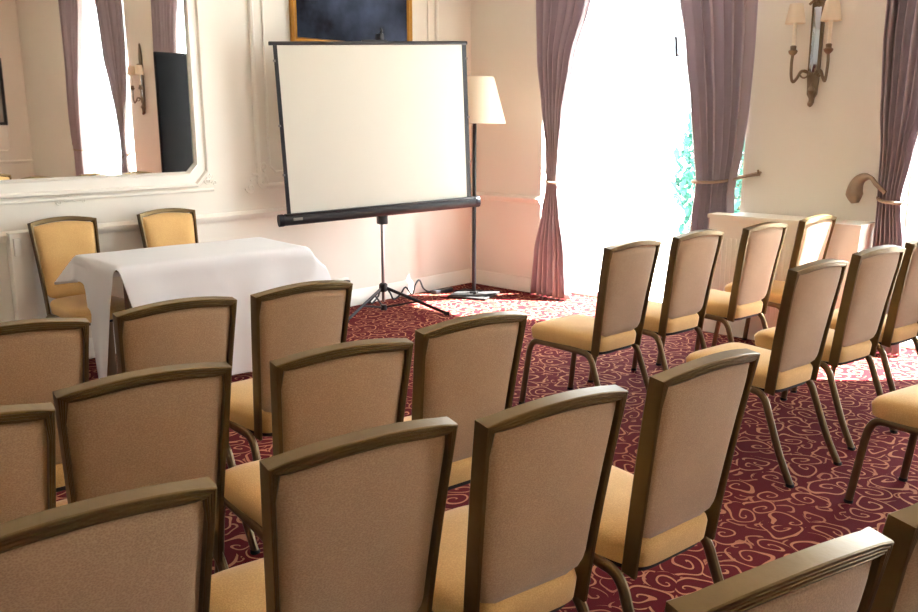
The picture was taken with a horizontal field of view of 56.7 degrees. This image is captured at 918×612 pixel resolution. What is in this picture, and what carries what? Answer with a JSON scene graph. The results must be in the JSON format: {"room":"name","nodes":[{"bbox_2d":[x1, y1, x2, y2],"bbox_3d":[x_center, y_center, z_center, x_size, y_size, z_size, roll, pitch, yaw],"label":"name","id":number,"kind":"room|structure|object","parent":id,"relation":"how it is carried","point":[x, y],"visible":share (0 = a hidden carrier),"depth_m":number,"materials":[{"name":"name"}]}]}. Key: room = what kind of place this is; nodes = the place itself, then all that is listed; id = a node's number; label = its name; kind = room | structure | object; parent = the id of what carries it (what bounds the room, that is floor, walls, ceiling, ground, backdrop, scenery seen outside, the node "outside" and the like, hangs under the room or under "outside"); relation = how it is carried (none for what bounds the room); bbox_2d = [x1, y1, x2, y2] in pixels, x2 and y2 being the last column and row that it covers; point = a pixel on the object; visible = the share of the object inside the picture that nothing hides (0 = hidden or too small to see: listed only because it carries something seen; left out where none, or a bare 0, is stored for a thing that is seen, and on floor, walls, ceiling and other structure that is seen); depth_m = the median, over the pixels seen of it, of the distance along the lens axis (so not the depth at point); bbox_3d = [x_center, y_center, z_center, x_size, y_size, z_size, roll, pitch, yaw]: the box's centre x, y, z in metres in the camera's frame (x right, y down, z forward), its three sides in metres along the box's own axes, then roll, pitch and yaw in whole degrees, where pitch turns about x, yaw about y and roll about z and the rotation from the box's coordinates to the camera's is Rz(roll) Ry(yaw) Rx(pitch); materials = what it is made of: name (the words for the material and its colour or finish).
{"room":"conference room","nodes":[
{"label":"conference room","id":0,"kind":"room"},
{"bbox_2d":[0,0,470,337],"bbox_3d":[-2.760,-1.555,4.850,0.150,4.110,8.850,11,16,42],"label":"wall","id":1,"kind":"structure","parent":0,"point":[421,244],"depth_m":6.17,"materials":[{"name":"beige paint"}]},
{"bbox_2d":[13,238,22,256],"bbox_3d":[-2.614,-0.347,5.035,0.021,0.110,0.044,11,16,42],"label":"switch box","id":2,"kind":"object","parent":1,"relation":"attached to","point":[17,246],"visible":1,"depth_m":5.03,"materials":[{"name":"white plastic"}]},
{"bbox_2d":[6,231,38,319],"bbox_3d":[-2.631,-0.020,5.157,0.070,0.860,0.120,11,16,42],"label":"trim","id":3,"kind":"structure","parent":1,"relation":"attached to","point":[21,269],"depth_m":5.10,"materials":[{"name":"beige paint"}]},
{"bbox_2d":[0,188,213,204],"bbox_3d":[-3.693,-0.394,3.955,0.024,0.101,5.740,11,16,42],"label":"trim","id":4,"kind":"structure","parent":1,"relation":"attached to","point":[66,198],"depth_m":5.39,"materials":[{"name":"beige paint"}]},
{"bbox_2d":[0,0,216,198],"bbox_3d":[-2.895,-1.606,4.552,0.034,2.097,3.466,11,16,42],"label":"wall mirror","id":5,"kind":"object","parent":1,"relation":"attached to","point":[97,96],"visible":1,"depth_m":5.33,"materials":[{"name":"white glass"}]},
{"bbox_2d":[0,192,471,242],"bbox_3d":[-2.794,-0.383,4.926,0.036,0.066,8.550,11,16,42],"label":"trim","id":6,"kind":"structure","parent":1,"relation":"attached to","point":[111,227],"depth_m":6.01,"materials":[{"name":"beige paint"}]},
{"bbox_2d":[89,269,470,358],"bbox_3d":[-2.799,0.367,5.093,0.022,0.130,8.550,11,16,42],"label":"baseboard","id":7,"kind":"structure","parent":1,"relation":"attached to","point":[359,296],"depth_m":7.58,"materials":[{"name":"beige paint"}]},
{"bbox_2d":[333,277,348,279],"bbox_3d":[-0.968,-0.183,6.976,0.028,0.090,0.150,11,16,42],"label":"wall socket","id":8,"kind":"object","parent":1,"relation":"attached to","point":[344,278],"visible":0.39,"depth_m":6.97,"materials":[{"name":"white plastic"}]},
{"bbox_2d":[245,0,438,193],"bbox_3d":[-0.847,-2.045,6.721,0.040,2.183,2.106,11,16,42],"label":"trim","id":9,"kind":"structure","parent":1,"relation":"attached to","point":[259,178],"depth_m":6.20,"materials":[{"name":"beige paint"}]},
{"bbox_2d":[289,0,412,40],"bbox_3d":[-0.817,-2.527,6.626,0.040,1.000,1.230,11,16,42],"label":"framed painting","id":10,"kind":"object","parent":1,"relation":"attached to","point":[310,20],"visible":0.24,"depth_m":6.65,"materials":[{"name":"fabric"}]},
{"bbox_2d":[56,282,917,611],"bbox_3d":[1.098,1.185,1.761,10.400,0.060,8.850,11,16,42],"label":"floor","id":11,"kind":"structure","parent":0,"point":[762,520],"depth_m":3.97,"materials":[{"name":"carpet"}]},
{"bbox_2d":[0,402,55,523],"bbox_3d":[-1.158,0.627,1.969,0.429,0.941,0.652,-8,15,-34],"label":"banquet chair","id":12,"kind":"object","parent":11,"relation":"on","point":[27,431],"visible":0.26,"depth_m":1.78,"materials":[{"name":"gold upholstery"},{"name":"taupe upholstery"},{"name":"dark brown wood"}]},
{"bbox_2d":[0,318,88,491],"bbox_3d":[-1.427,0.459,2.748,0.429,0.941,0.652,-8,15,-34],"label":"banquet chair","id":13,"kind":"object","parent":11,"relation":"on","point":[39,357],"visible":0.3,"depth_m":2.51,"materials":[{"name":"gold upholstery"},{"name":"taupe upholstery"},{"name":"dark brown wood"}]},
{"bbox_2d":[27,216,124,325],"bbox_3d":[-2.230,-0.049,5.097,0.652,0.941,0.429,11,16,42],"label":"banquet chair","id":14,"kind":"object","parent":11,"relation":"on","point":[55,244],"visible":0.53,"depth_m":5.10,"materials":[{"name":"gold upholstery"},{"name":"taupe upholstery"},{"name":"dark brown wood"}]},
{"bbox_2d":[0,476,216,611],"bbox_3d":[-0.716,0.711,1.582,0.429,0.941,0.652,-9,15,-36],"label":"banquet chair","id":15,"kind":"object","parent":11,"relation":"on","point":[148,548],"visible":1,"depth_m":1.31,"materials":[{"name":"beige fabric"}]},
{"bbox_2d":[107,270,131,376],"bbox_3d":[-1.593,0.027,5.236,1.150,0.735,0.580,-11,16,-40],"label":"folding table","id":16,"kind":"object","parent":11,"relation":"on","point":[112,365],"visible":0.17,"depth_m":5.10,"materials":[{"name":"brown wood"}]},
{"bbox_2d":[54,237,330,377],"bbox_3d":[-1.590,0.003,5.258,1.454,0.716,0.825,-11,16,-40],"label":"tablecloth","id":17,"kind":"object","parent":16,"relation":"on","point":[238,269],"visible":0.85,"depth_m":4.95,"materials":[{"name":"white fabric"}]},
{"bbox_2d":[52,362,231,571],"bbox_3d":[-0.875,0.563,2.268,0.429,0.941,0.652,-9,15,-36],"label":"banquet chair","id":18,"kind":"object","parent":11,"relation":"on","point":[135,429],"visible":0.44,"depth_m":1.99,"materials":[{"name":"gold upholstery"},{"name":"taupe upholstery"},{"name":"dark brown wood"}]},
{"bbox_2d":[137,208,197,247],"bbox_3d":[-1.766,-0.154,5.583,0.652,0.941,0.429,11,16,42],"label":"banquet chair","id":19,"kind":"object","parent":11,"relation":"on","point":[179,226],"visible":0.32,"depth_m":5.63,"materials":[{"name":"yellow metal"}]},
{"bbox_2d":[112,296,259,554],"bbox_3d":[-1.072,0.396,3.039,0.429,0.941,0.652,-10,16,-39],"label":"banquet chair","id":20,"kind":"object","parent":11,"relation":"on","point":[191,329],"visible":0.25,"depth_m":2.76,"materials":[{"name":"beige fabric"}]},
{"bbox_2d":[229,280,352,460],"bbox_3d":[-0.719,0.335,3.324,0.429,0.941,0.652,-11,16,-40],"label":"banquet chair","id":21,"kind":"object","parent":11,"relation":"on","point":[286,320],"visible":0.46,"depth_m":3.07,"materials":[{"name":"beige fabric"}]},
{"bbox_2d":[215,338,413,572],"bbox_3d":[-0.438,0.511,2.509,0.429,0.941,0.652,-8,15,-34],"label":"banquet chair","id":22,"kind":"object","parent":11,"relation":"on","point":[325,392],"visible":0.42,"depth_m":2.23,"materials":[{"name":"beige fabric"}]},
{"bbox_2d":[209,416,457,611],"bbox_3d":[-0.317,0.646,1.884,0.429,0.941,0.652,-8,15,-34],"label":"banquet chair","id":23,"kind":"object","parent":11,"relation":"on","point":[353,521],"visible":0.98,"depth_m":1.62,"materials":[{"name":"beige fabric"}]},
{"bbox_2d":[268,28,480,321],"bbox_3d":[-0.632,-1.024,6.665,1.681,2.186,0.691,-4,13,-20],"label":"projection screen","id":24,"kind":"object","parent":11,"relation":"on","point":[379,127],"visible":0.98,"depth_m":6.43,"materials":[{"name":"white screen fabric"},{"name":"black plastic"},{"name":"dark metal"}]},
{"bbox_2d":[371,279,430,303],"bbox_3d":[-0.432,-0.151,7.444,0.065,0.146,0.906,12,17,44],"label":"power cable","id":25,"kind":"object","parent":11,"relation":"on","point":[419,280],"visible":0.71,"depth_m":7.45,"materials":[{"name":"black plastic"}]},
{"bbox_2d":[431,287,452,294],"bbox_3d":[-0.151,-0.138,7.654,0.065,0.035,0.220,11,16,42],"label":"power strip","id":26,"kind":"object","parent":11,"relation":"on","point":[445,289],"visible":1,"depth_m":7.62,"materials":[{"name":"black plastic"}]},
{"bbox_2d":[404,311,527,489],"bbox_3d":[-0.106,0.443,2.824,0.429,0.941,0.652,-9,15,-37],"label":"banquet chair","id":27,"kind":"object","parent":11,"relation":"on","point":[465,368],"visible":0.5,"depth_m":2.56,"materials":[{"name":"beige fabric"}]},
{"bbox_2d":[447,76,505,300],"bbox_3d":[0.132,-1.005,7.323,0.530,1.870,0.530,5,13,22],"label":"floor lamp","id":28,"kind":"object","parent":11,"relation":"on","point":[484,104],"visible":0.8,"depth_m":7.04,"materials":[{"name":"cream lampshade fabric"},{"name":"black plastic"},{"name":"dark metal"}]},
{"bbox_2d":[432,385,627,611],"bbox_3d":[0.062,0.602,2.088,0.429,0.941,0.652,-9,15,-35],"label":"banquet chair","id":29,"kind":"object","parent":11,"relation":"on","point":[541,468],"visible":0.82,"depth_m":1.85,"materials":[{"name":"beige fabric"}]},
{"bbox_2d":[519,239,660,403],"bbox_3d":[0.693,0.095,4.431,0.429,0.941,0.652,-10,16,-40],"label":"banquet chair","id":30,"kind":"object","parent":11,"relation":"on","point":[627,271],"visible":0.98,"depth_m":4.25,"materials":[{"name":"beige fabric"}]},
{"bbox_2d":[588,229,723,382],"bbox_3d":[1.125,0.013,4.811,0.429,0.941,0.652,-10,16,-38],"label":"banquet chair","id":31,"kind":"object","parent":11,"relation":"on","point":[693,255],"visible":0.84,"depth_m":4.59,"materials":[{"name":"beige fabric"}]},
{"bbox_2d":[593,348,759,611],"bbox_3d":[0.462,0.538,2.381,0.429,0.941,0.652,-10,16,-38],"label":"banquet chair","id":32,"kind":"object","parent":11,"relation":"on","point":[694,410],"visible":0.8,"depth_m":2.16,"materials":[{"name":"beige fabric"}]},
{"bbox_2d":[656,222,787,365],"bbox_3d":[1.608,-0.062,5.159,0.429,0.941,0.652,-10,16,-38],"label":"banquet chair","id":33,"kind":"object","parent":11,"relation":"on","point":[760,245],"visible":0.77,"depth_m":4.95,"materials":[{"name":"beige fabric"}]},
{"bbox_2d":[686,258,847,487],"bbox_3d":[1.354,0.225,3.832,0.429,0.941,0.652,-9,15,-37],"label":"banquet chair","id":34,"kind":"object","parent":11,"relation":"on","point":[811,290],"visible":0.79,"depth_m":3.61,"materials":[{"name":"beige fabric"}]},
{"bbox_2d":[711,214,836,346],"bbox_3d":[2.068,-0.145,5.543,0.429,0.941,0.652,-10,16,-40],"label":"banquet chair","id":35,"kind":"object","parent":11,"relation":"on","point":[814,233],"visible":0.47,"depth_m":5.29,"materials":[{"name":"beige fabric"}]},
{"bbox_2d":[665,527,893,611],"bbox_3d":[0.319,0.742,1.439,0.429,0.941,0.652,-7,14,-29],"label":"banquet chair","id":36,"kind":"object","parent":11,"relation":"on","point":[844,573],"visible":1,"depth_m":1.12,"materials":[{"name":"brown metal"}]},
{"bbox_2d":[703,212,874,339],"bbox_3d":[2.254,-0.183,5.906,1.054,0.862,0.279,11,16,42],"label":"radiator cover","id":37,"kind":"object","parent":11,"relation":"on","point":[848,237],"visible":0.27,"depth_m":5.87,"materials":[{"name":"beige paint"}]},
{"bbox_2d":[717,238,839,320],"bbox_3d":[2.158,-0.164,5.821,0.821,0.540,0.007,11,16,42],"label":"grille","id":38,"kind":"object","parent":37,"relation":"attached to","point":[727,257],"depth_m":5.95,"materials":[{"name":"beige paint"}]},
{"bbox_2d":[754,245,905,450],"bbox_3d":[1.814,0.137,4.240,0.429,0.941,0.652,-9,15,-35],"label":"banquet chair","id":39,"kind":"object","parent":11,"relation":"on","point":[872,273],"visible":0.8,"depth_m":4.01,"materials":[{"name":"beige fabric"}]},
{"bbox_2d":[790,238,917,392],"bbox_3d":[2.243,0.058,4.605,0.429,0.941,0.652,-9,15,-36],"label":"banquet chair","id":40,"kind":"object","parent":11,"relation":"on","point":[900,325],"visible":0.67,"depth_m":4.37,"materials":[{"name":"beige fabric"}]},
{"bbox_2d":[844,384,917,503],"bbox_3d":[1.905,0.365,3.185,0.429,0.941,0.652,-8,14,-32],"label":"banquet chair","id":41,"kind":"object","parent":11,"relation":"on","point":[898,409],"visible":1,"depth_m":3.29,"materials":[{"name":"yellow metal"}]},
{"bbox_2d":[870,502,917,611],"bbox_3d":[0.699,0.691,1.677,0.429,0.941,0.652,-8,14,-32],"label":"banquet chair","id":42,"kind":"object","parent":11,"relation":"on","point":[897,591],"visible":0.64,"depth_m":1.30,"materials":[{"name":"brown wood"}]},
{"bbox_2d":[470,0,912,277],"bbox_3d":[4.014,-1.436,4.393,10.400,3.950,0.300,11,16,42],"label":"wall","id":43,"kind":"structure","parent":0,"point":[807,158],"depth_m":5.94,"materials":[{"name":"beige paint"}]},
{"bbox_2d":[470,269,530,292],"bbox_3d":[3.912,0.458,4.675,10.378,0.130,0.022,11,16,42],"label":"baseboard","id":44,"kind":"structure","parent":43,"relation":"attached to","point":[507,281],"depth_m":7.86,"materials":[{"name":"beige paint"}]},
{"bbox_2d":[471,192,540,203],"bbox_3d":[0.413,-0.981,7.692,0.793,0.066,0.036,11,16,42],"label":"trim","id":45,"kind":"structure","parent":43,"relation":"attached to","point":[483,195],"depth_m":7.65,"materials":[{"name":"beige paint"}]},
{"bbox_2d":[530,0,590,299],"bbox_3d":[0.903,-1.737,6.998,0.719,3.414,0.162,10,16,39],"label":"curtain","id":46,"kind":"object","parent":43,"relation":"hanging from","point":[559,23],"visible":1,"depth_m":7.11,"materials":[{"name":"purple fabric"}]},
{"bbox_2d":[559,36,679,302],"bbox_3d":[1.527,-1.625,6.807,1.830,3.300,0.122,11,16,42],"label":"window","id":47,"kind":"structure","parent":43,"relation":"in","point":[576,290],"depth_m":7.50,"materials":[{"name":"white paint"}]},
{"bbox_2d":[679,0,761,230],"bbox_3d":[1.795,-1.559,6.177,0.867,3.414,0.170,11,16,42],"label":"curtain","id":48,"kind":"object","parent":43,"relation":"hanging from","point":[720,35],"visible":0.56,"depth_m":6.12,"materials":[{"name":"purple fabric"}]},
{"bbox_2d":[785,0,841,106],"bbox_3d":[2.330,-1.805,5.594,0.364,0.965,0.166,11,16,42],"label":"wall sconce","id":49,"kind":"object","parent":43,"relation":"attached to","point":[823,11],"visible":1,"depth_m":5.62,"materials":[{"name":"gold metal"}]},
{"bbox_2d":[845,0,917,355],"bbox_3d":[2.788,-1.364,5.275,0.618,3.413,0.162,9,15,37],"label":"curtain","id":50,"kind":"object","parent":43,"relation":"hanging from","point":[899,82],"visible":0.7,"depth_m":5.33,"materials":[{"name":"purple fabric"}]},
{"bbox_2d":[872,0,917,355],"bbox_3d":[2.836,-1.353,5.223,0.485,3.413,0.108,11,16,42],"label":"drape","id":51,"kind":"object","parent":50,"relation":"hanging from","point":[899,82],"depth_m":5.33,"materials":[{"name":"purple fabric"}]},
{"bbox_2d":[901,140,917,348],"bbox_3d":[3.662,-1.214,4.903,1.830,3.300,0.060,11,16,42],"label":"window","id":52,"kind":"structure","parent":43,"relation":"in","point":[912,207],"depth_m":5.62,"materials":[{"name":"glass"}]},
{"label":"outside","id":53,"kind":"structure","parent":0,"visible":0},
{"bbox_2d":[564,165,917,337],"bbox_3d":[9.534,-1.207,13.200,36.000,0.100,19.750,11,16,42],"label":"terrace","id":54,"kind":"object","parent":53,"point":[604,206],"depth_m":14.54,"materials":[{"name":"white"}]},
{"bbox_2d":[668,106,744,234],"bbox_3d":[3.361,-1.697,10.419,1.572,2.038,1.582,11,16,42],"label":"shrub","id":55,"kind":"object","parent":54,"relation":"on","point":[688,175],"visible":0.12,"depth_m":10.42,"materials":[{"name":"green plant"}]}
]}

